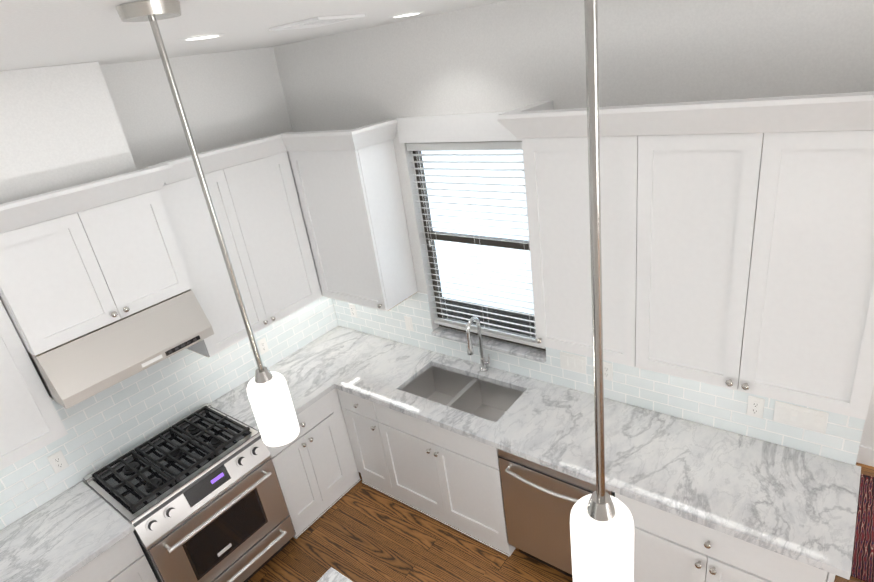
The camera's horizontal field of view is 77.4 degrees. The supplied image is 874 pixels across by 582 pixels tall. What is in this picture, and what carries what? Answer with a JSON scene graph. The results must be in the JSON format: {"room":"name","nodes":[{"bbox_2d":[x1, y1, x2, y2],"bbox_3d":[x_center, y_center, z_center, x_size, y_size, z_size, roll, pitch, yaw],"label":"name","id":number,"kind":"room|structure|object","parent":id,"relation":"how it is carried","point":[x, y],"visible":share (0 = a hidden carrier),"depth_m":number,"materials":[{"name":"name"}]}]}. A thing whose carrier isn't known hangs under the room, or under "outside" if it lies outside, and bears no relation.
{"room":"kitchen","nodes":[
{"label":"kitchen","id":0,"kind":"room"},
{"bbox_2d":[0,62,136,203],"bbox_3d":[-1.937,-0.686,2.569,0.319,0.628,0.769,10,30,37],"label":"wall","id":1,"kind":"structure","parent":0,"point":[60,127],"depth_m":2.52,"materials":[{"name":"paint"}]},
{"bbox_2d":[1,47,337,529],"bbox_3d":[-1.744,0.245,3.420,0.120,3.050,5.340,10,30,37],"label":"wall","id":2,"kind":"structure","parent":0,"point":[229,98],"depth_m":3.35,"materials":[{"name":"paint"}]},
{"bbox_2d":[0,300,67,469],"bbox_3d":[-2.256,0.329,2.323,0.402,1.160,0.761,10,30,37],"label":"upper cabinet","id":3,"kind":"object","parent":2,"relation":"attached to","point":[30,421],"visible":1,"depth_m":2.57,"materials":[{"name":"white wood"}]},
{"bbox_2d":[0,164,191,355],"bbox_3d":[-1.785,-0.189,2.743,0.492,0.684,0.946,10,30,37],"label":"upper cabinet","id":4,"kind":"object","parent":2,"relation":"attached to","point":[76,261],"visible":0.98,"depth_m":2.60,"materials":[{"name":"white wood"}]},
{"bbox_2d":[27,289,213,408],"bbox_3d":[-1.715,0.248,2.932,0.503,0.269,0.784,10,30,37],"label":"range hood","id":5,"kind":"object","parent":4,"relation":"attached to","point":[73,372],"visible":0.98,"depth_m":2.75,"materials":[{"name":"silver metal"}]},
{"bbox_2d":[0,295,337,529],"bbox_3d":[-1.689,0.517,3.451,0.008,0.683,2.728,10,30,37],"label":"backsplash","id":6,"kind":"structure","parent":2,"relation":"attached to","point":[106,426],"depth_m":3.33,"materials":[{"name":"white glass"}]},
{"bbox_2d":[47,450,68,473],"bbox_3d":[-2.090,0.944,3.013,0.008,0.115,0.070,10,30,37],"label":"electrical outlet plate","id":7,"kind":"object","parent":6,"relation":"attached to","point":[57,461],"visible":1,"depth_m":3.01,"materials":[{"name":"white plastic"}]},
{"bbox_2d":[257,337,268,354],"bbox_3d":[-1.264,0.401,3.968,0.008,0.115,0.070,10,30,37],"label":"electrical outlet plate","id":8,"kind":"object","parent":6,"relation":"attached to","point":[262,345],"visible":1,"depth_m":3.96,"materials":[{"name":"white plastic"}]},
{"bbox_2d":[157,134,316,356],"bbox_3d":[-1.305,-0.297,3.423,0.402,1.160,0.810,10,30,37],"label":"upper cabinet","id":9,"kind":"object","parent":2,"relation":"attached to","point":[253,193],"depth_m":3.35,"materials":[{"name":"white wood"}]},
{"bbox_2d":[277,127,368,298],"bbox_3d":[-0.777,-0.437,3.562,1.029,1.160,0.088,10,30,37],"label":"upper cabinet","id":10,"kind":"object","parent":2,"relation":"attached to","point":[358,138],"depth_m":3.26,"materials":[{"name":"white wood"}]},
{"bbox_2d":[0,0,504,70],"bbox_3d":[2.480,-0.362,-0.577,11.380,0.100,5.340,10,30,37],"label":"ceiling","id":11,"kind":"structure","parent":0,"point":[39,33],"depth_m":1.78,"materials":[{"name":"paint"}]},
{"bbox_2d":[179,34,223,39],"bbox_3d":[-0.909,-0.982,2.114,0.170,0.004,0.170,10,30,37],"label":"recessed light","id":12,"kind":"object","parent":11,"relation":"in","point":[199,37],"visible":0.92,"depth_m":2.08,"materials":[{"name":"white"}]},
{"bbox_2d":[115,0,299,446],"bbox_3d":[-0.540,-0.092,1.396,0.128,1.146,0.128,10,30,37],"label":"pendant light","id":13,"kind":"object","parent":11,"relation":"hanging from","point":[269,397],"visible":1,"depth_m":1.46,"materials":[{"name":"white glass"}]},
{"bbox_2d":[269,14,364,30],"bbox_3d":[-0.480,-1.076,2.187,0.300,0.010,0.250,10,30,37],"label":"ceiling vent","id":14,"kind":"object","parent":11,"relation":"in","point":[317,22],"visible":1,"depth_m":2.14,"materials":[{"name":"white metal"}]},
{"bbox_2d":[390,11,422,17],"bbox_3d":[-0.142,-1.281,2.533,0.170,0.004,0.170,10,30,37],"label":"recessed light","id":15,"kind":"object","parent":11,"relation":"in","point":[406,14],"visible":1,"depth_m":2.50,"materials":[{"name":"white"}]},
{"bbox_2d":[570,0,633,581],"bbox_3d":[0.240,0.055,0.815,0.128,1.159,0.128,10,30,37],"label":"pendant light","id":16,"kind":"object","parent":11,"relation":"hanging from","point":[602,533],"visible":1,"depth_m":0.92,"materials":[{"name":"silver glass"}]},
{"bbox_2d":[443,297,535,336],"bbox_3d":[0.642,0.658,4.089,1.480,1.119,0.030,10,30,37],"label":"fence","id":17,"kind":"object","parent":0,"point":[503,318],"depth_m":4.01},
{"bbox_2d":[247,462,873,581],"bbox_3d":[2.903,2.477,0.673,11.380,0.060,5.340,10,30,37],"label":"floor","id":18,"kind":"structure","parent":0,"point":[360,531],"depth_m":3.51,"materials":[{"name":"brown wood"}]},
{"bbox_2d":[62,532,157,581],"bbox_3d":[-1.933,1.709,2.885,0.642,0.873,0.712,10,30,37],"label":"base cabinet","id":19,"kind":"object","parent":18,"relation":"on","point":[124,559],"visible":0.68,"depth_m":2.76,"materials":[{"name":"white wood"}]},
{"bbox_2d":[0,481,134,581],"bbox_3d":[-1.996,1.290,2.704,0.637,0.036,0.710,10,30,37],"label":"countertop","id":20,"kind":"structure","parent":19,"relation":"on","point":[64,535],"depth_m":2.74,"materials":[{"name":"stone"}]},
{"bbox_2d":[83,404,295,581],"bbox_3d":[-1.446,1.377,3.367,0.712,0.958,0.796,10,30,37],"label":"range","id":21,"kind":"object","parent":18,"relation":"on","point":[196,495],"visible":1,"depth_m":3.16,"materials":[{"name":"grey metal"}]},
{"bbox_2d":[266,388,360,538],"bbox_3d":[-0.868,1.008,4.117,0.642,0.873,1.215,10,30,37],"label":"base cabinet","id":22,"kind":"object","parent":18,"relation":"on","point":[317,472],"visible":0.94,"depth_m":3.74,"materials":[{"name":"white wood"}]},
{"bbox_2d":[209,362,336,431],"bbox_3d":[-1.123,0.720,3.703,0.652,0.036,0.570,10,30,37],"label":"countertop","id":23,"kind":"structure","parent":22,"relation":"on","point":[304,388],"depth_m":3.70,"materials":[{"name":"stone"}]},
{"bbox_2d":[317,567,352,581],"bbox_3d":[0.158,1.851,1.802,1.830,0.915,0.557,10,30,37],"label":"kitchen island","id":24,"kind":"object","parent":18,"relation":"on","point":[331,574],"visible":1,"depth_m":2.31,"materials":[{"name":"white stone"}]},
{"bbox_2d":[337,389,408,502],"bbox_3d":[-0.295,0.959,4.033,0.414,0.872,0.607,10,30,37],"label":"base cabinet","id":25,"kind":"object","parent":18,"relation":"on","point":[368,423],"depth_m":3.80,"materials":[{"name":"white wood"}]},
{"bbox_2d":[279,326,860,579],"bbox_3d":[0.373,0.784,3.332,3.472,0.260,0.637,10,30,37],"label":"countertop","id":26,"kind":"structure","parent":25,"relation":"on","point":[797,505],"depth_m":2.78,"materials":[{"name":"stone"}]},
{"bbox_2d":[466,317,489,371],"bbox_3d":[0.265,0.357,3.487,0.098,0.418,0.171,10,30,37],"label":"faucet","id":27,"kind":"object","parent":26,"relation":"on","point":[483,362],"visible":1,"depth_m":3.49,"materials":[{"name":"silver metal"}]},
{"bbox_2d":[385,416,515,556],"bbox_3d":[0.210,1.174,3.717,0.945,0.599,0.607,10,30,37],"label":"base cabinet","id":28,"kind":"object","parent":18,"relation":"on","point":[450,479],"depth_m":3.40,"materials":[{"name":"white wood"}]},
{"bbox_2d":[498,449,614,577],"bbox_3d":[0.801,1.182,3.159,0.642,0.871,0.679,10,30,37],"label":"dishwasher","id":29,"kind":"object","parent":18,"relation":"on","point":[539,501],"visible":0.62,"depth_m":2.99,"materials":[{"name":"grey metal"}]},
{"bbox_2d":[615,493,834,581],"bbox_3d":[1.415,1.285,2.714,0.865,0.873,0.642,10,30,37],"label":"base cabinet","id":30,"kind":"object","parent":18,"relation":"on","point":[669,547],"visible":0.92,"depth_m":2.45,"materials":[{"name":"white wood"}]},
{"bbox_2d":[850,474,873,581],"bbox_3d":[3.436,1.538,2.534,3.200,0.010,0.870,10,30,37],"label":"rug","id":31,"kind":"object","parent":18,"relation":"on","point":[862,568],"depth_m":3.15,"materials":[{"name":"red fabric"}]},
{"bbox_2d":[273,0,873,464],"bbox_3d":[3.660,0.430,1.171,11.140,3.050,0.580,10,30,37],"label":"wall","id":32,"kind":"structure","parent":0,"point":[503,56],"depth_m":2.55,"materials":[{"name":"paint"}]},
{"bbox_2d":[287,139,417,310],"bbox_3d":[-0.687,-0.464,3.737,0.952,1.044,0.362,10,30,37],"label":"upper cabinet","id":33,"kind":"object","parent":32,"relation":"attached to","point":[352,210],"visible":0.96,"depth_m":3.50,"materials":[{"name":"white wood"}]},
{"bbox_2d":[363,119,397,145],"bbox_3d":[-0.346,-0.926,3.216,0.078,0.115,0.311,10,30,37],"label":"crown molding","id":34,"kind":"structure","parent":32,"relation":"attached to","point":[383,131],"depth_m":3.22,"materials":[{"name":"white wood"}]},
{"bbox_2d":[396,111,545,350],"bbox_3d":[0.249,-0.335,3.329,0.920,1.449,0.123,10,30,37],"label":"window","id":35,"kind":"structure","parent":32,"relation":"in","point":[477,127],"depth_m":3.22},
{"bbox_2d":[406,141,545,348],"bbox_3d":[0.245,-0.282,3.337,0.856,1.243,0.064,10,30,37],"label":"window blinds","id":36,"kind":"object","parent":35,"relation":"attached to","point":[484,145],"visible":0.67,"depth_m":3.30,"materials":[{"name":"white plastic"}]},
{"bbox_2d":[431,327,545,362],"bbox_3d":[0.333,0.345,3.605,0.876,0.023,0.094,10,30,37],"label":"window sill","id":37,"kind":"structure","parent":32,"relation":"attached to","point":[510,348],"depth_m":3.55,"materials":[{"name":"stone"}]},
{"bbox_2d":[516,100,619,363],"bbox_3d":[0.775,-0.277,2.605,0.583,1.196,0.327,10,30,37],"label":"upper cabinet","id":38,"kind":"object","parent":32,"relation":"attached to","point":[554,142],"depth_m":2.52,"materials":[{"name":"white wood"}]},
{"bbox_2d":[332,292,864,464],"bbox_3d":[0.509,0.331,3.414,3.444,0.456,0.008,10,30,37],"label":"backsplash","id":39,"kind":"structure","parent":32,"relation":"attached to","point":[722,408],"depth_m":2.97,"materials":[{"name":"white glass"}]},
{"bbox_2d":[349,304,357,317],"bbox_3d":[-0.665,0.157,4.318,0.070,0.115,0.008,10,30,37],"label":"electrical outlet plate","id":40,"kind":"object","parent":39,"relation":"attached to","point":[352,310],"visible":1,"depth_m":4.31,"materials":[{"name":"white plastic"}]},
{"bbox_2d":[404,316,413,330],"bbox_3d":[-0.206,0.238,3.966,0.070,0.115,0.010,10,30,37],"label":"switch plate","id":41,"kind":"object","parent":39,"relation":"attached to","point":[408,323],"visible":1,"depth_m":3.96,"materials":[{"name":"white plastic"}]},
{"bbox_2d":[560,351,585,373],"bbox_3d":[0.797,0.421,3.204,0.162,0.115,0.010,10,30,37],"label":"switch plate","id":42,"kind":"object","parent":39,"relation":"attached to","point":[573,362],"visible":1,"depth_m":3.20,"materials":[{"name":"white plastic"}]},
{"bbox_2d":[603,362,612,380],"bbox_3d":[0.958,0.453,3.084,0.070,0.115,0.008,10,30,37],"label":"electrical outlet plate","id":43,"kind":"object","parent":39,"relation":"attached to","point":[607,371],"visible":0.9,"depth_m":3.08,"materials":[{"name":"white plastic"}]},
{"bbox_2d":[746,396,764,418],"bbox_3d":[1.541,0.563,2.642,0.070,0.115,0.008,10,30,37],"label":"electrical outlet plate","id":44,"kind":"object","parent":39,"relation":"attached to","point":[755,406],"visible":1,"depth_m":2.64,"materials":[{"name":"white plastic"}]},
{"bbox_2d":[773,401,828,433],"bbox_3d":[1.682,0.580,2.529,0.207,0.115,0.011,10,30,37],"label":"switch plate","id":45,"kind":"object","parent":39,"relation":"attached to","point":[802,417],"visible":1,"depth_m":2.52,"materials":[{"name":"white plastic"}]},
{"bbox_2d":[616,91,873,419],"bbox_3d":[1.278,-0.184,2.223,0.932,1.196,0.327,10,30,37],"label":"upper cabinet","id":46,"kind":"object","parent":32,"relation":"attached to","point":[737,244],"depth_m":2.08,"materials":[{"name":"white wood"}]},
{"bbox_2d":[860,386,873,447],"bbox_3d":[4.260,0.034,1.866,11.140,3.050,0.120,10,30,37],"label":"wall","id":47,"kind":"structure","parent":0,"point":[867,439],"depth_m":3.52,"materials":[{"name":"paint"}]},
{"bbox_2d":[857,445,873,466],"bbox_3d":[4.416,1.380,2.399,11.120,0.139,0.015,10,30,37],"label":"baseboard","id":48,"kind":"structure","parent":47,"relation":"attached to","point":[865,455],"depth_m":3.58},
{"label":"outside","id":49,"kind":"structure","parent":0,"visible":0},
{"bbox_2d":[421,150,533,313],"bbox_3d":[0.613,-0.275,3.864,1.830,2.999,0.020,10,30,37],"label":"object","id":50,"kind":"structure","parent":49,"point":[452,250],"depth_m":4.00,"materials":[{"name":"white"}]}
]}

